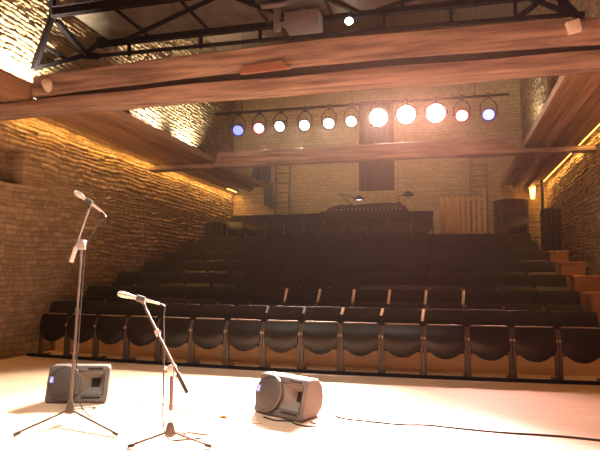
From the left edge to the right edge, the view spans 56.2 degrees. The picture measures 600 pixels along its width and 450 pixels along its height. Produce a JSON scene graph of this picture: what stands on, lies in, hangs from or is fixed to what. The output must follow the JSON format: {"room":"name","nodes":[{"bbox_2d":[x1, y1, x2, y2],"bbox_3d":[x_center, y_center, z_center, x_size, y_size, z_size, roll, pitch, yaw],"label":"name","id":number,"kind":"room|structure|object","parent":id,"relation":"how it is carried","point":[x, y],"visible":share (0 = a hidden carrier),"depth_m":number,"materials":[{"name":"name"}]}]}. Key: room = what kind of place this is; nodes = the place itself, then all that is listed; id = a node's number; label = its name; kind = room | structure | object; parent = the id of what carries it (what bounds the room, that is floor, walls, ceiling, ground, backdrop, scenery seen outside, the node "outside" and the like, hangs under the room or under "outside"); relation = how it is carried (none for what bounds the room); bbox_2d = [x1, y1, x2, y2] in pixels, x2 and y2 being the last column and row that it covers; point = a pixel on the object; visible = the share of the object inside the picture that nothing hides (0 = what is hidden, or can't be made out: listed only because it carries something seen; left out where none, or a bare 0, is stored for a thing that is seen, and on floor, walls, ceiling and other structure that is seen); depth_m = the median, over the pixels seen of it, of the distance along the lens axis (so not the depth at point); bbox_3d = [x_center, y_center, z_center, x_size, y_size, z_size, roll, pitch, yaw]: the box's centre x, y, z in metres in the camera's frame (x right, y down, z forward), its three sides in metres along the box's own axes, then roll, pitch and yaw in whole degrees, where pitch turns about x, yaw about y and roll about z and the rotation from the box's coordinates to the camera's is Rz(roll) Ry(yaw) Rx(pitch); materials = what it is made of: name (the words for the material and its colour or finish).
{"room":"theater stage","nodes":[
{"label":"theater stage","id":0,"kind":"room"},
{"bbox_2d":[0,0,234,359],"bbox_3d":[-3.404,-1.535,11.860,0.288,7.600,10.420,-1,-5,15],"label":"wall","id":1,"kind":"structure","parent":0,"point":[150,215],"depth_m":9.67,"materials":[{"name":"brick"}]},
{"bbox_2d":[0,350,599,449],"bbox_3d":[-0.279,1.829,6.092,9.000,0.120,20.120,-1,-5,15],"label":"floor","id":2,"kind":"structure","parent":0,"point":[541,408],"depth_m":5.03,"materials":[{"name":"wood"}]},
{"bbox_2d":[38,301,76,354],"bbox_3d":[-3.650,1.562,8.506,0.512,0.810,0.339,-2,-6,20],"label":"seat","id":3,"kind":"object","parent":2,"relation":"on","point":[53,324],"visible":0.91,"depth_m":8.41,"materials":[{"name":"black"}]},
{"bbox_2d":[13,197,118,435],"bbox_3d":[-1.658,0.691,4.642,0.753,1.855,0.953,-1,-5,15],"label":"microphone stand","id":4,"kind":"object","parent":2,"relation":"on","point":[81,244],"visible":1,"depth_m":4.66,"materials":[{"name":"grey metal"}]},
{"bbox_2d":[75,211,105,417],"bbox_3d":[-1.767,0.754,4.711,0.158,1.740,0.221,4,-6,-34],"label":"cable","id":5,"kind":"object","parent":4,"relation":"hanging from","point":[102,211],"visible":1,"depth_m":4.71,"materials":[{"name":"black plastic"}]},
{"bbox_2d":[44,364,110,402],"bbox_3d":[-2.124,1.529,5.484,0.585,0.340,0.411,1,-5,-1],"label":"stage monitor","id":6,"kind":"object","parent":2,"relation":"on","point":[93,380],"visible":0.95,"depth_m":5.35,"materials":[{"name":"grey"}]},
{"bbox_2d":[48,367,78,398],"bbox_3d":[-2.239,1.499,5.334,0.300,0.291,0.107,1,-5,-1],"label":"grille","id":7,"kind":"object","parent":6,"relation":"attached to","point":[59,378],"depth_m":5.31,"materials":[{"name":"grey"}]},
{"bbox_2d":[66,301,107,356],"bbox_3d":[-3.164,1.549,8.331,0.512,0.810,0.339,-1,-6,19],"label":"seat","id":8,"kind":"object","parent":2,"relation":"on","point":[90,310],"visible":0.84,"depth_m":8.23,"materials":[{"name":"black fabric"}]},
{"bbox_2d":[95,302,136,358],"bbox_3d":[-2.676,1.537,8.163,0.512,0.810,0.339,-1,-6,19],"label":"seat","id":9,"kind":"object","parent":2,"relation":"on","point":[110,326],"visible":0.97,"depth_m":8.07,"materials":[{"name":"black fabric"}]},
{"bbox_2d":[125,303,166,360],"bbox_3d":[-2.187,1.525,8.000,0.512,0.810,0.339,-1,-6,18],"label":"seat","id":10,"kind":"object","parent":2,"relation":"on","point":[139,329],"visible":0.86,"depth_m":7.90,"materials":[{"name":"black fabric"}]},
{"bbox_2d":[127,295,211,447],"bbox_3d":[-0.935,1.038,4.027,0.514,1.062,0.424,4,-6,-33],"label":"microphone stand","id":11,"kind":"object","parent":2,"relation":"on","point":[172,371],"visible":1,"depth_m":3.98,"materials":[{"name":"grey metal"}]},
{"bbox_2d":[160,303,200,440],"bbox_3d":[-0.883,1.081,4.157,0.332,1.003,0.031,3,-6,-24],"label":"cable","id":12,"kind":"object","parent":11,"relation":"hanging from","point":[168,438],"visible":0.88,"depth_m":4.10,"materials":[{"name":"black plastic"}]},
{"bbox_2d":[157,304,198,362],"bbox_3d":[-1.696,1.514,7.844,0.512,0.810,0.339,-1,-6,17],"label":"seat","id":13,"kind":"object","parent":2,"relation":"on","point":[178,319],"visible":0.91,"depth_m":7.74,"materials":[{"name":"black fabric"}]},
{"bbox_2d":[190,304,232,364],"bbox_3d":[-1.204,1.504,7.694,0.512,0.810,0.339,-1,-6,17],"label":"seat","id":14,"kind":"object","parent":2,"relation":"on","point":[208,330],"visible":0.95,"depth_m":7.60,"materials":[{"name":"black fabric"}]},
{"bbox_2d":[226,305,269,366],"bbox_3d":[-0.695,1.493,7.546,0.542,0.811,0.339,-1,-6,16],"label":"seat","id":15,"kind":"object","parent":2,"relation":"on","point":[244,330],"visible":0.98,"depth_m":7.45,"materials":[{"name":"black fabric"}]},
{"bbox_2d":[262,306,305,368],"bbox_3d":[-0.199,1.484,7.409,0.542,0.811,0.339,-1,-5,15],"label":"seat","id":16,"kind":"object","parent":2,"relation":"on","point":[282,327],"visible":0.98,"depth_m":7.31,"materials":[{"name":"black fabric"}]},
{"bbox_2d":[254,371,322,421],"bbox_3d":[-0.086,1.495,4.967,0.585,0.340,0.411,-4,-7,43],"label":"stage monitor","id":17,"kind":"object","parent":2,"relation":"on","point":[295,398],"visible":1,"depth_m":4.86,"materials":[{"name":"grey"}]},
{"bbox_2d":[256,376,279,409],"bbox_3d":[-0.274,1.476,4.938,0.300,0.291,0.107,-4,-7,43],"label":"grille","id":18,"kind":"object","parent":17,"relation":"attached to","point":[268,388],"depth_m":4.91,"materials":[{"name":"grey"}]},
{"bbox_2d":[27,353,599,384],"bbox_3d":[0.021,1.856,7.228,8.501,0.040,0.308,-1,-5,14],"label":"rail","id":19,"kind":"object","parent":2,"relation":"on","point":[442,377],"visible":0.96,"depth_m":6.96,"materials":[{"name":"paint"}]},
{"bbox_2d":[300,307,344,370],"bbox_3d":[0.298,1.475,7.277,0.542,0.811,0.339,-1,-5,14],"label":"seat","id":20,"kind":"object","parent":2,"relation":"on","point":[320,328],"visible":0.98,"depth_m":7.18,"materials":[{"name":"black fabric"}]},
{"bbox_2d":[55,336,599,375],"bbox_3d":[0.297,1.861,8.281,8.540,0.228,1.194,-1,-5,15],"label":"tier","id":21,"kind":"object","parent":2,"relation":"on","point":[547,367],"visible":0.41,"depth_m":7.52,"materials":[{"name":"orange wood"}]},
{"bbox_2d":[79,285,112,301],"bbox_3d":[-3.419,1.417,9.393,0.511,0.810,0.339,-2,-6,20],"label":"seat","id":22,"kind":"object","parent":21,"relation":"on","point":[97,293],"visible":0.32,"depth_m":9.47,"materials":[{"name":"black fabric"}]},
{"bbox_2d":[105,286,139,302],"bbox_3d":[-2.933,1.404,9.219,0.511,0.810,0.339,-1,-6,19],"label":"seat","id":23,"kind":"object","parent":21,"relation":"on","point":[133,290],"visible":0.38,"depth_m":9.28,"materials":[{"name":"black fabric"}]},
{"bbox_2d":[132,286,165,302],"bbox_3d":[-2.445,1.392,9.050,0.511,0.810,0.339,-1,-6,19],"label":"seat","id":24,"kind":"object","parent":21,"relation":"on","point":[155,293],"visible":0.22,"depth_m":9.14,"materials":[{"name":"black fabric"}]},
{"bbox_2d":[160,286,194,303],"bbox_3d":[-1.956,1.380,8.888,0.511,0.810,0.339,-1,-6,18],"label":"seat","id":25,"kind":"object","parent":21,"relation":"on","point":[173,294],"visible":0.43,"depth_m":8.96,"materials":[{"name":"black fabric"}]},
{"bbox_2d":[188,287,223,304],"bbox_3d":[-1.465,1.369,8.732,0.511,0.810,0.339,-1,-6,17],"label":"seat","id":26,"kind":"object","parent":21,"relation":"on","point":[202,295],"visible":0.48,"depth_m":8.81,"materials":[{"name":"black fabric"}]},
{"bbox_2d":[219,287,254,305],"bbox_3d":[-0.973,1.359,8.582,0.511,0.810,0.339,-1,-6,17],"label":"seat","id":27,"kind":"object","parent":21,"relation":"on","point":[233,296],"visible":0.39,"depth_m":8.66,"materials":[{"name":"black fabric"}]},
{"bbox_2d":[250,287,287,305],"bbox_3d":[-0.463,1.349,8.433,0.543,0.810,0.339,-1,-6,16],"label":"seat","id":28,"kind":"object","parent":21,"relation":"on","point":[264,296],"visible":0.48,"depth_m":8.52,"materials":[{"name":"black fabric"}]},
{"bbox_2d":[283,288,320,306],"bbox_3d":[0.033,1.339,8.296,0.543,0.810,0.339,-1,-5,15],"label":"seat","id":29,"kind":"object","parent":21,"relation":"on","point":[303,297],"visible":0.46,"depth_m":8.38,"materials":[{"name":"black fabric"}]},
{"bbox_2d":[317,288,355,307],"bbox_3d":[0.530,1.331,8.165,0.543,0.810,0.339,-1,-5,14],"label":"seat","id":30,"kind":"object","parent":21,"relation":"on","point":[329,297],"visible":0.38,"depth_m":8.24,"materials":[{"name":"black fabric"}]},
{"bbox_2d":[352,289,390,308],"bbox_3d":[1.028,1.323,8.042,0.543,0.810,0.339,-1,-5,13],"label":"seat","id":31,"kind":"object","parent":21,"relation":"on","point":[366,298],"visible":0.49,"depth_m":8.12,"materials":[{"name":"black fabric"}]},
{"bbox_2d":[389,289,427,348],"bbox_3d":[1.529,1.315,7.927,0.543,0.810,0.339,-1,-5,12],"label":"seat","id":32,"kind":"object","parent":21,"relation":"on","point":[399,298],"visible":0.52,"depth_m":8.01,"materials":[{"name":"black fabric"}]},
{"bbox_2d":[426,289,464,309],"bbox_3d":[2.032,1.309,7.821,0.543,0.810,0.339,-1,-5,11],"label":"seat","id":33,"kind":"object","parent":21,"relation":"on","point":[436,298],"visible":0.44,"depth_m":7.91,"materials":[{"name":"black fabric"}]},
{"bbox_2d":[463,290,503,309],"bbox_3d":[2.522,1.304,7.727,0.511,0.810,0.339,-1,-5,10],"label":"seat","id":34,"kind":"object","parent":21,"relation":"on","point":[474,299],"visible":0.36,"depth_m":7.82,"materials":[{"name":"black fabric"}]},
{"bbox_2d":[501,290,543,310],"bbox_3d":[3.029,1.299,7.637,0.511,0.810,0.339,0,-5,9],"label":"seat","id":35,"kind":"object","parent":21,"relation":"on","point":[511,299],"visible":0.48,"depth_m":7.73,"materials":[{"name":"black fabric"}]},
{"bbox_2d":[540,291,584,311],"bbox_3d":[3.539,1.295,7.556,0.511,0.810,0.339,0,-5,9],"label":"seat","id":36,"kind":"object","parent":21,"relation":"on","point":[551,301],"visible":0.41,"depth_m":7.65,"materials":[{"name":"black fabric"}]},
{"bbox_2d":[583,292,599,326],"bbox_3d":[4.090,1.288,7.386,0.570,0.799,0.340,-1,-5,15],"label":"wooden box","id":37,"kind":"object","parent":21,"relation":"on","point":[593,298],"visible":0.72,"depth_m":7.32,"materials":[{"name":"wood"}]},
{"bbox_2d":[340,307,383,372],"bbox_3d":[0.796,1.467,7.155,0.542,0.811,0.339,-1,-5,13],"label":"seat","id":38,"kind":"object","parent":2,"relation":"on","point":[360,330],"visible":0.98,"depth_m":7.06,"materials":[{"name":"black fabric"}]},
{"bbox_2d":[381,308,424,374],"bbox_3d":[1.298,1.460,7.040,0.543,0.811,0.339,-1,-5,12],"label":"seat","id":39,"kind":"object","parent":2,"relation":"on","point":[401,328],"visible":1,"depth_m":6.94,"materials":[{"name":"black fabric"}]},
{"bbox_2d":[423,309,467,375],"bbox_3d":[1.786,1.454,6.937,0.512,0.810,0.339,-1,-5,11],"label":"seat","id":40,"kind":"object","parent":2,"relation":"on","point":[444,330],"visible":0.99,"depth_m":6.83,"materials":[{"name":"black fabric"}]},
{"bbox_2d":[329,412,599,440],"bbox_3d":[1.638,1.613,4.407,2.929,0.032,0.131,-1,-6,17],"label":"cable","id":41,"kind":"object","parent":2,"relation":"on","point":[330,413],"visible":1,"depth_m":4.47,"materials":[{"name":"black plastic"}]},
{"bbox_2d":[465,310,512,377],"bbox_3d":[2.291,1.449,6.839,0.512,0.810,0.339,-1,-5,10],"label":"seat","id":42,"kind":"object","parent":2,"relation":"on","point":[489,337],"visible":0.99,"depth_m":6.73,"materials":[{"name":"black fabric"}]},
{"bbox_2d":[508,310,559,379],"bbox_3d":[2.798,1.444,6.750,0.512,0.810,0.339,0,-5,10],"label":"seat","id":43,"kind":"object","parent":2,"relation":"on","point":[534,335],"visible":1,"depth_m":6.64,"materials":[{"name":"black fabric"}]},
{"bbox_2d":[552,311,599,380],"bbox_3d":[3.308,1.440,6.669,0.512,0.810,0.339,0,-5,9],"label":"seat","id":44,"kind":"object","parent":2,"relation":"on","point":[578,332],"visible":0.98,"depth_m":6.57,"materials":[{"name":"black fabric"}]},
{"bbox_3d":[0.527,1.829,9.158,8.540,0.456,1.194,-1,-5,15],"label":"tier","id":45,"kind":"object","parent":2,"relation":"on","visible":0},
{"bbox_2d":[112,272,141,285],"bbox_3d":[-3.188,1.272,10.281,0.511,0.810,0.339,-2,-6,20],"label":"seat","id":46,"kind":"object","parent":45,"relation":"on","point":[124,278],"visible":0.34,"depth_m":10.36,"materials":[{"name":"black fabric"}]},
{"bbox_2d":[160,273,190,286],"bbox_3d":[-2.214,1.247,9.938,0.511,0.810,0.339,-1,-6,19],"label":"seat","id":47,"kind":"object","parent":45,"relation":"on","point":[171,279],"visible":0.38,"depth_m":10.02,"materials":[{"name":"black fabric"}]},
{"bbox_2d":[186,273,217,286],"bbox_3d":[-1.725,1.235,9.775,0.511,0.810,0.339,-1,-6,18],"label":"seat","id":48,"kind":"object","parent":45,"relation":"on","point":[196,279],"visible":0.36,"depth_m":9.86,"materials":[{"name":"black fabric"}]},
{"bbox_2d":[213,273,244,287],"bbox_3d":[-1.234,1.224,9.619,0.511,0.810,0.339,-1,-6,17],"label":"seat","id":49,"kind":"object","parent":45,"relation":"on","point":[224,280],"visible":0.3,"depth_m":9.71,"materials":[{"name":"black fabric"}]},
{"bbox_2d":[362,274,394,289],"bbox_3d":[1.244,1.178,8.933,0.511,0.810,0.339,-1,-5,13],"label":"seat","id":50,"kind":"object","parent":45,"relation":"on","point":[370,281],"visible":0.27,"depth_m":9.02,"materials":[{"name":"black fabric"}]},
{"bbox_2d":[394,274,427,289],"bbox_3d":[1.744,1.171,8.818,0.511,0.810,0.339,-1,-5,12],"label":"seat","id":51,"kind":"object","parent":45,"relation":"on","point":[402,281],"visible":0.3,"depth_m":8.91,"materials":[{"name":"black fabric"}]},
{"bbox_2d":[428,274,461,289],"bbox_3d":[2.248,1.164,8.712,0.511,0.810,0.339,-1,-5,11],"label":"seat","id":52,"kind":"object","parent":45,"relation":"on","point":[435,281],"visible":0.33,"depth_m":8.81,"materials":[{"name":"black fabric"}]},
{"bbox_2d":[495,274,533,290],"bbox_3d":[3.260,1.154,8.525,0.511,0.810,0.339,0,-5,9],"label":"seat","id":53,"kind":"object","parent":45,"relation":"on","point":[503,281],"visible":0.32,"depth_m":8.63,"materials":[{"name":"black fabric"}]},
{"bbox_2d":[530,274,569,290],"bbox_3d":[3.770,1.150,8.444,0.511,0.810,0.339,0,-5,9],"label":"seat","id":54,"kind":"object","parent":45,"relation":"on","point":[539,282],"visible":0.34,"depth_m":8.54,"materials":[{"name":"black fabric"}]},
{"bbox_2d":[568,275,599,310],"bbox_3d":[4.303,1.153,8.381,0.480,0.799,0.340,-1,-5,15],"label":"wooden box","id":55,"kind":"object","parent":45,"relation":"on","point":[579,283],"visible":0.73,"depth_m":8.27,"materials":[{"name":"wood"}]},
{"bbox_3d":[1.852,1.547,14.212,8.540,1.970,2.550,-1,-5,15],"label":"tier","id":56,"kind":"object","parent":2,"relation":"on","visible":0},
{"bbox_2d":[205,222,225,236],"bbox_3d":[-2.189,0.244,14.542,0.520,0.630,0.168,-1,-5,15],"label":"seat","id":57,"kind":"object","parent":56,"relation":"on","point":[212,229],"visible":0.59,"depth_m":14.49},
{"bbox_2d":[227,215,248,236],"bbox_3d":[-1.585,0.147,14.424,0.511,0.810,0.339,-1,-6,19],"label":"seat","id":58,"kind":"object","parent":56,"relation":"on","point":[236,227],"visible":0.92,"depth_m":14.32,"materials":[{"name":"black fabric"}]},
{"bbox_2d":[246,215,267,235],"bbox_3d":[-1.098,0.135,14.256,0.511,0.810,0.339,-1,-6,19],"label":"seat","id":59,"kind":"object","parent":56,"relation":"on","point":[255,226],"visible":0.94,"depth_m":14.15,"materials":[{"name":"black fabric"}]},
{"bbox_2d":[264,214,286,235],"bbox_3d":[-0.609,0.123,14.093,0.511,0.810,0.339,-1,-6,18],"label":"seat","id":60,"kind":"object","parent":56,"relation":"on","point":[274,225],"visible":0.94,"depth_m":13.99,"materials":[{"name":"black fabric"}]},
{"bbox_2d":[274,165,290,213],"bbox_3d":[-0.518,-0.745,16.204,0.465,2.932,0.230,-1,-5,15],"label":"ladder","id":61,"kind":"object","parent":56,"relation":"on","point":[276,173],"visible":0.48,"depth_m":16.23,"materials":[{"name":"wood"}]},
{"bbox_2d":[284,214,305,235],"bbox_3d":[-0.118,0.112,13.937,0.511,0.810,0.339,-1,-6,17],"label":"seat","id":62,"kind":"object","parent":56,"relation":"on","point":[294,223],"visible":0.91,"depth_m":13.83,"materials":[{"name":"black fabric"}]},
{"bbox_2d":[304,213,326,234],"bbox_3d":[0.375,0.102,13.787,0.511,0.810,0.339,-1,-6,17],"label":"seat","id":63,"kind":"object","parent":56,"relation":"on","point":[314,223],"visible":0.93,"depth_m":13.69,"materials":[{"name":"black fabric"}]},
{"bbox_2d":[324,213,346,234],"bbox_3d":[0.869,0.092,13.643,0.511,0.810,0.339,-1,-6,16],"label":"seat","id":64,"kind":"object","parent":56,"relation":"on","point":[335,223],"visible":0.94,"depth_m":13.54,"materials":[{"name":"black fabric"}]},
{"bbox_2d":[345,212,367,234],"bbox_3d":[1.365,0.082,13.505,0.511,0.810,0.339,-1,-5,15],"label":"seat","id":65,"kind":"object","parent":56,"relation":"on","point":[356,222],"visible":0.98,"depth_m":13.40,"materials":[{"name":"black fabric"}]},
{"bbox_2d":[320,210,409,234],"bbox_3d":[1.684,0.120,14.375,2.240,0.900,0.742,-1,-5,15],"label":"desk","id":66,"kind":"object","parent":56,"relation":"on","point":[342,233],"visible":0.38,"depth_m":14.08,"materials":[{"name":"black wood"}]},
{"bbox_2d":[326,203,407,211],"bbox_3d":[1.709,-0.431,14.388,2.034,0.200,0.506,-1,-5,15],"label":"mixing console","id":67,"kind":"object","parent":66,"relation":"on","point":[370,206],"visible":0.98,"depth_m":14.12,"materials":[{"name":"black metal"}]},
{"bbox_2d":[367,212,388,234],"bbox_3d":[1.862,0.074,13.374,0.511,0.810,0.339,-1,-5,14],"label":"seat","id":68,"kind":"object","parent":56,"relation":"on","point":[377,222],"visible":0.93,"depth_m":13.27,"materials":[{"name":"black fabric"}]},
{"bbox_2d":[389,211,410,233],"bbox_3d":[2.360,0.066,13.251,0.511,0.810,0.339,-1,-5,13],"label":"seat","id":69,"kind":"object","parent":56,"relation":"on","point":[399,221],"visible":0.95,"depth_m":13.14,"materials":[{"name":"black fabric"}]},
{"bbox_2d":[411,211,433,233],"bbox_3d":[2.861,0.059,13.136,0.511,0.810,0.339,-1,-5,12],"label":"seat","id":70,"kind":"object","parent":56,"relation":"on","point":[422,222],"visible":0.96,"depth_m":13.03,"materials":[{"name":"black fabric"}]},
{"bbox_2d":[440,190,485,233],"bbox_3d":[3.980,-0.155,13.725,1.080,1.360,0.065,-1,-5,15],"label":"slatted fence","id":71,"kind":"object","parent":56,"relation":"on","point":[449,207],"visible":0.64,"depth_m":13.73,"materials":[{"name":"brown wood"}]},
{"bbox_2d":[469,157,488,232],"bbox_3d":[4.713,-0.836,14.828,0.465,2.932,0.230,-1,-5,15],"label":"ladder","id":72,"kind":"object","parent":56,"relation":"on","point":[485,164],"visible":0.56,"depth_m":14.81,"materials":[{"name":"wood"}]},
{"bbox_2d":[493,199,528,232],"bbox_3d":[5.447,-0.033,14.500,0.840,1.280,0.168,-1,-5,15],"label":"curtain","id":73,"kind":"object","parent":56,"relation":"on","point":[502,204],"visible":0.44,"depth_m":14.50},
{"bbox_2d":[502,210,527,233],"bbox_3d":[4.886,0.038,12.762,0.511,0.810,0.339,0,-5,9],"label":"seat","id":74,"kind":"object","parent":56,"relation":"on","point":[514,221],"visible":0.95,"depth_m":12.65,"materials":[{"name":"black fabric"}]},
{"bbox_3d":[0.758,1.798,10.034,8.540,0.684,1.194,-1,-5,15],"label":"tier","id":75,"kind":"object","parent":2,"relation":"on","visible":0},
{"bbox_2d":[139,261,165,272],"bbox_3d":[-2.957,1.127,11.168,0.511,0.810,0.339,-2,-6,20],"label":"seat","id":76,"kind":"object","parent":75,"relation":"on","point":[152,266],"visible":0.3,"depth_m":11.27,"materials":[{"name":"black fabric"}]},
{"bbox_2d":[184,261,211,272],"bbox_3d":[-1.983,1.102,10.825,0.511,0.810,0.339,-1,-6,19],"label":"seat","id":77,"kind":"object","parent":75,"relation":"on","point":[193,266],"visible":0.37,"depth_m":10.92,"materials":[{"name":"black fabric"}]},
{"bbox_2d":[208,261,235,272],"bbox_3d":[-1.494,1.090,10.663,0.511,0.810,0.339,-1,-6,18],"label":"seat","id":78,"kind":"object","parent":75,"relation":"on","point":[217,266],"visible":0.25,"depth_m":10.76,"materials":[{"name":"black fabric"}]},
{"bbox_2d":[491,261,523,274],"bbox_3d":[3.491,1.009,9.412,0.511,0.810,0.339,0,-5,9],"label":"seat","id":79,"kind":"object","parent":75,"relation":"on","point":[497,267],"visible":0.28,"depth_m":9.52,"materials":[{"name":"black fabric"}]},
{"bbox_2d":[522,261,557,274],"bbox_3d":[4.001,1.005,9.331,0.511,0.810,0.339,0,-5,9],"label":"seat","id":80,"kind":"object","parent":75,"relation":"on","point":[529,267],"visible":0.28,"depth_m":9.43,"materials":[{"name":"black fabric"}]},
{"bbox_2d":[555,262,586,290],"bbox_3d":[4.531,1.017,9.373,0.420,0.799,0.340,-1,-5,15],"label":"wooden box","id":81,"kind":"object","parent":75,"relation":"on","point":[564,268],"visible":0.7,"depth_m":9.26,"materials":[{"name":"wood"}]},
{"bbox_3d":[0.988,1.766,10.911,8.540,0.912,1.194,-1,-5,15],"label":"tier","id":82,"kind":"object","parent":2,"relation":"on","visible":0},
{"bbox_2d":[516,250,546,261],"bbox_3d":[4.232,0.860,10.219,0.511,0.810,0.339,0,-5,9],"label":"seat","id":83,"kind":"object","parent":82,"relation":"on","point":[522,255],"visible":0.26,"depth_m":10.33,"materials":[{"name":"black fabric"}]},
{"bbox_2d":[545,251,569,273],"bbox_3d":[4.758,0.882,10.364,0.360,0.799,0.340,-1,-5,15],"label":"wooden box","id":84,"kind":"object","parent":82,"relation":"on","point":[553,256],"visible":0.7,"depth_m":10.25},
{"bbox_3d":[1.218,1.735,11.788,8.540,1.140,1.194,-1,-5,15],"label":"tier","id":85,"kind":"object","parent":2,"relation":"on","visible":0},
{"bbox_2d":[510,241,537,250],"bbox_3d":[4.463,0.715,11.106,0.511,0.810,0.339,0,-5,9],"label":"seat","id":86,"kind":"object","parent":85,"relation":"on","point":[515,245],"visible":0.3,"depth_m":11.22,"materials":[{"name":"black fabric"}]},
{"bbox_3d":[1.448,1.703,12.665,8.540,1.368,1.194,-1,-5,15],"label":"tier","id":87,"kind":"object","parent":2,"relation":"on","visible":0},
{"bbox_2d":[540,208,562,259],"bbox_3d":[5.354,0.309,11.958,0.400,1.332,0.168,-1,-5,15],"label":"panel","id":88,"kind":"object","parent":87,"relation":"on","point":[550,218],"visible":0.58,"depth_m":11.92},
{"bbox_2d":[205,1,529,50],"bbox_3d":[-0.225,-5.848,6.804,9.000,0.140,20.120,-1,-5,15],"label":"ceiling","id":89,"kind":"structure","parent":0,"point":[497,10],"depth_m":14.17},
{"bbox_2d":[214,17,508,114],"bbox_3d":[1.074,-3.865,11.612,6.040,2.903,0.048,-1,-5,15],"label":"bar","id":90,"kind":"object","parent":89,"relation":"hanging from","point":[500,94],"visible":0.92,"depth_m":11.39,"materials":[{"name":"paint"}]},
{"bbox_2d":[367,101,389,127],"bbox_3d":[1.561,-2.225,11.334,0.389,0.543,0.405,2,-6,-20],"label":"spotlight","id":91,"kind":"object","parent":90,"relation":"hanging from","point":[378,117],"visible":1,"depth_m":11.28,"materials":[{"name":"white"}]},
{"bbox_2d":[395,99,417,124],"bbox_3d":[2.094,-2.244,11.194,0.390,0.523,0.405,2,-6,-20],"label":"spotlight","id":92,"kind":"object","parent":90,"relation":"hanging from","point":[406,114],"visible":1,"depth_m":11.13,"materials":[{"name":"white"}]},
{"bbox_2d":[424,96,447,123],"bbox_3d":[2.692,-2.250,11.036,0.406,0.533,0.390,5,-7,-40],"label":"spotlight","id":93,"kind":"object","parent":90,"relation":"hanging from","point":[435,113],"visible":1,"depth_m":10.99,"materials":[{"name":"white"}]},
{"bbox_2d":[480,93,497,121],"bbox_3d":[3.647,-2.251,10.811,0.296,0.560,0.365,-4,-7,40],"label":"spotlight","id":94,"kind":"object","parent":90,"relation":"hanging from","point":[488,114],"visible":1,"depth_m":10.74,"materials":[{"name":"blue"}]},
{"bbox_2d":[233,79,547,243],"bbox_3d":[2.207,-1.136,15.738,8.900,7.600,0.065,-1,-5,15],"label":"wall","id":95,"kind":"structure","parent":0,"point":[314,188],"depth_m":15.65,"materials":[{"name":"brick"}]},
{"bbox_2d":[251,167,269,182],"bbox_3d":[-1.178,-1.623,16.583,0.660,0.820,0.064,-1,-5,15],"label":"hanging cloth","id":96,"kind":"object","parent":95,"relation":"hanging from","point":[262,174],"visible":0.53,"depth_m":16.55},
{"bbox_2d":[263,182,273,208],"bbox_3d":[-0.918,-0.866,16.442,0.390,0.810,0.064,-1,-5,15],"label":"hanging cloth","id":97,"kind":"object","parent":95,"relation":"hanging from","point":[268,193],"visible":0.88,"depth_m":16.44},
{"bbox_2d":[357,97,396,193],"bbox_3d":[2.200,-2.224,16.020,1.100,2.700,0.380,-1,-5,15],"label":"window","id":98,"kind":"structure","parent":95,"relation":"in","point":[379,175],"depth_m":16.02,"materials":[{"name":"wood"}]},
{"bbox_2d":[519,0,599,143],"bbox_3d":[4.554,-3.515,9.941,0.085,3.900,10.420,-1,-5,15],"label":"wall","id":99,"kind":"structure","parent":0,"point":[534,92],"depth_m":12.06,"materials":[{"name":"brick"}]},
{"bbox_2d":[30,0,585,71],"bbox_3d":[-0.039,-3.060,8.319,8.108,1.372,1.387,-1,-5,15],"label":"truss","id":100,"kind":"object","parent":99,"relation":"attached to","point":[120,22],"visible":0.94,"depth_m":8.78,"materials":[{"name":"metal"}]},
{"bbox_2d":[260,0,322,35],"bbox_3d":[-0.137,-3.178,8.397,0.830,0.438,0.681,-1,-5,15],"label":"projector","id":101,"kind":"object","parent":100,"relation":"hanging from","point":[309,21],"visible":1,"depth_m":8.40,"materials":[{"name":"grey paint"}]},
{"bbox_2d":[546,128,599,274],"bbox_3d":[5.068,-1.682,9.631,0.088,7.600,10.420,-1,-5,15],"label":"wall","id":102,"kind":"structure","parent":0,"point":[574,189],"depth_m":10.79,"materials":[{"name":"brick"}]},
{"bbox_2d":[0,50,599,120],"bbox_3d":[-0.137,-1.683,6.864,8.680,0.226,0.286,-1,-5,15],"label":"timber beam","id":103,"kind":"structure","parent":102,"relation":"attached to","point":[575,62],"depth_m":6.67,"materials":[{"name":"brown wood"}]},
{"bbox_2d":[0,68,32,102],"bbox_3d":[-4.375,-1.978,6.342,0.580,0.250,3.220,-1,-5,15],"label":"wall plate","id":104,"kind":"object","parent":103,"relation":"on","point":[13,88],"visible":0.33,"depth_m":7.54,"materials":[{"name":"wood"}]},
{"bbox_2d":[32,18,599,98],"bbox_3d":[0.184,-2.001,6.789,7.870,0.403,0.266,-1,-5,15],"label":"timber beam","id":105,"kind":"structure","parent":103,"relation":"on","point":[528,35],"depth_m":6.61,"materials":[{"name":"brown wood"}]},
{"bbox_2d":[240,60,290,74],"bbox_3d":[-0.417,-1.908,6.799,0.637,0.130,0.040,-1,-5,15],"label":"board","id":106,"kind":"object","parent":105,"relation":"attached to","point":[278,65],"visible":1,"depth_m":6.78,"materials":[{"name":"wood"}]},
{"bbox_2d":[39,45,599,98],"bbox_3d":[0.193,-1.835,6.791,7.780,0.148,0.120,-1,-5,15],"label":"batten","id":107,"kind":"object","parent":103,"relation":"on","point":[503,54],"visible":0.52,"depth_m":6.63,"materials":[{"name":"wood"}]},
{"bbox_2d":[149,137,595,172],"bbox_3d":[0.986,-1.363,10.837,8.540,0.344,0.266,-1,-5,15],"label":"timber beam","id":108,"kind":"structure","parent":102,"relation":"attached to","point":[499,146],"depth_m":10.62,"materials":[{"name":"brown wood"}]},
{"bbox_2d":[44,111,267,191],"bbox_3d":[-2.483,-1.346,11.658,1.287,0.160,7.865,-1,-5,15],"label":"ceiling panel","id":109,"kind":"object","parent":108,"relation":"on","point":[121,129],"visible":0.62,"depth_m":10.23,"materials":[{"name":"wood"}]},
{"bbox_2d":[501,73,599,188],"bbox_3d":[4.612,-1.417,10.358,0.977,0.160,8.965,-1,-5,15],"label":"ceiling panel","id":110,"kind":"object","parent":108,"relation":"on","point":[570,113],"visible":0.76,"depth_m":8.83,"materials":[{"name":"wood"}]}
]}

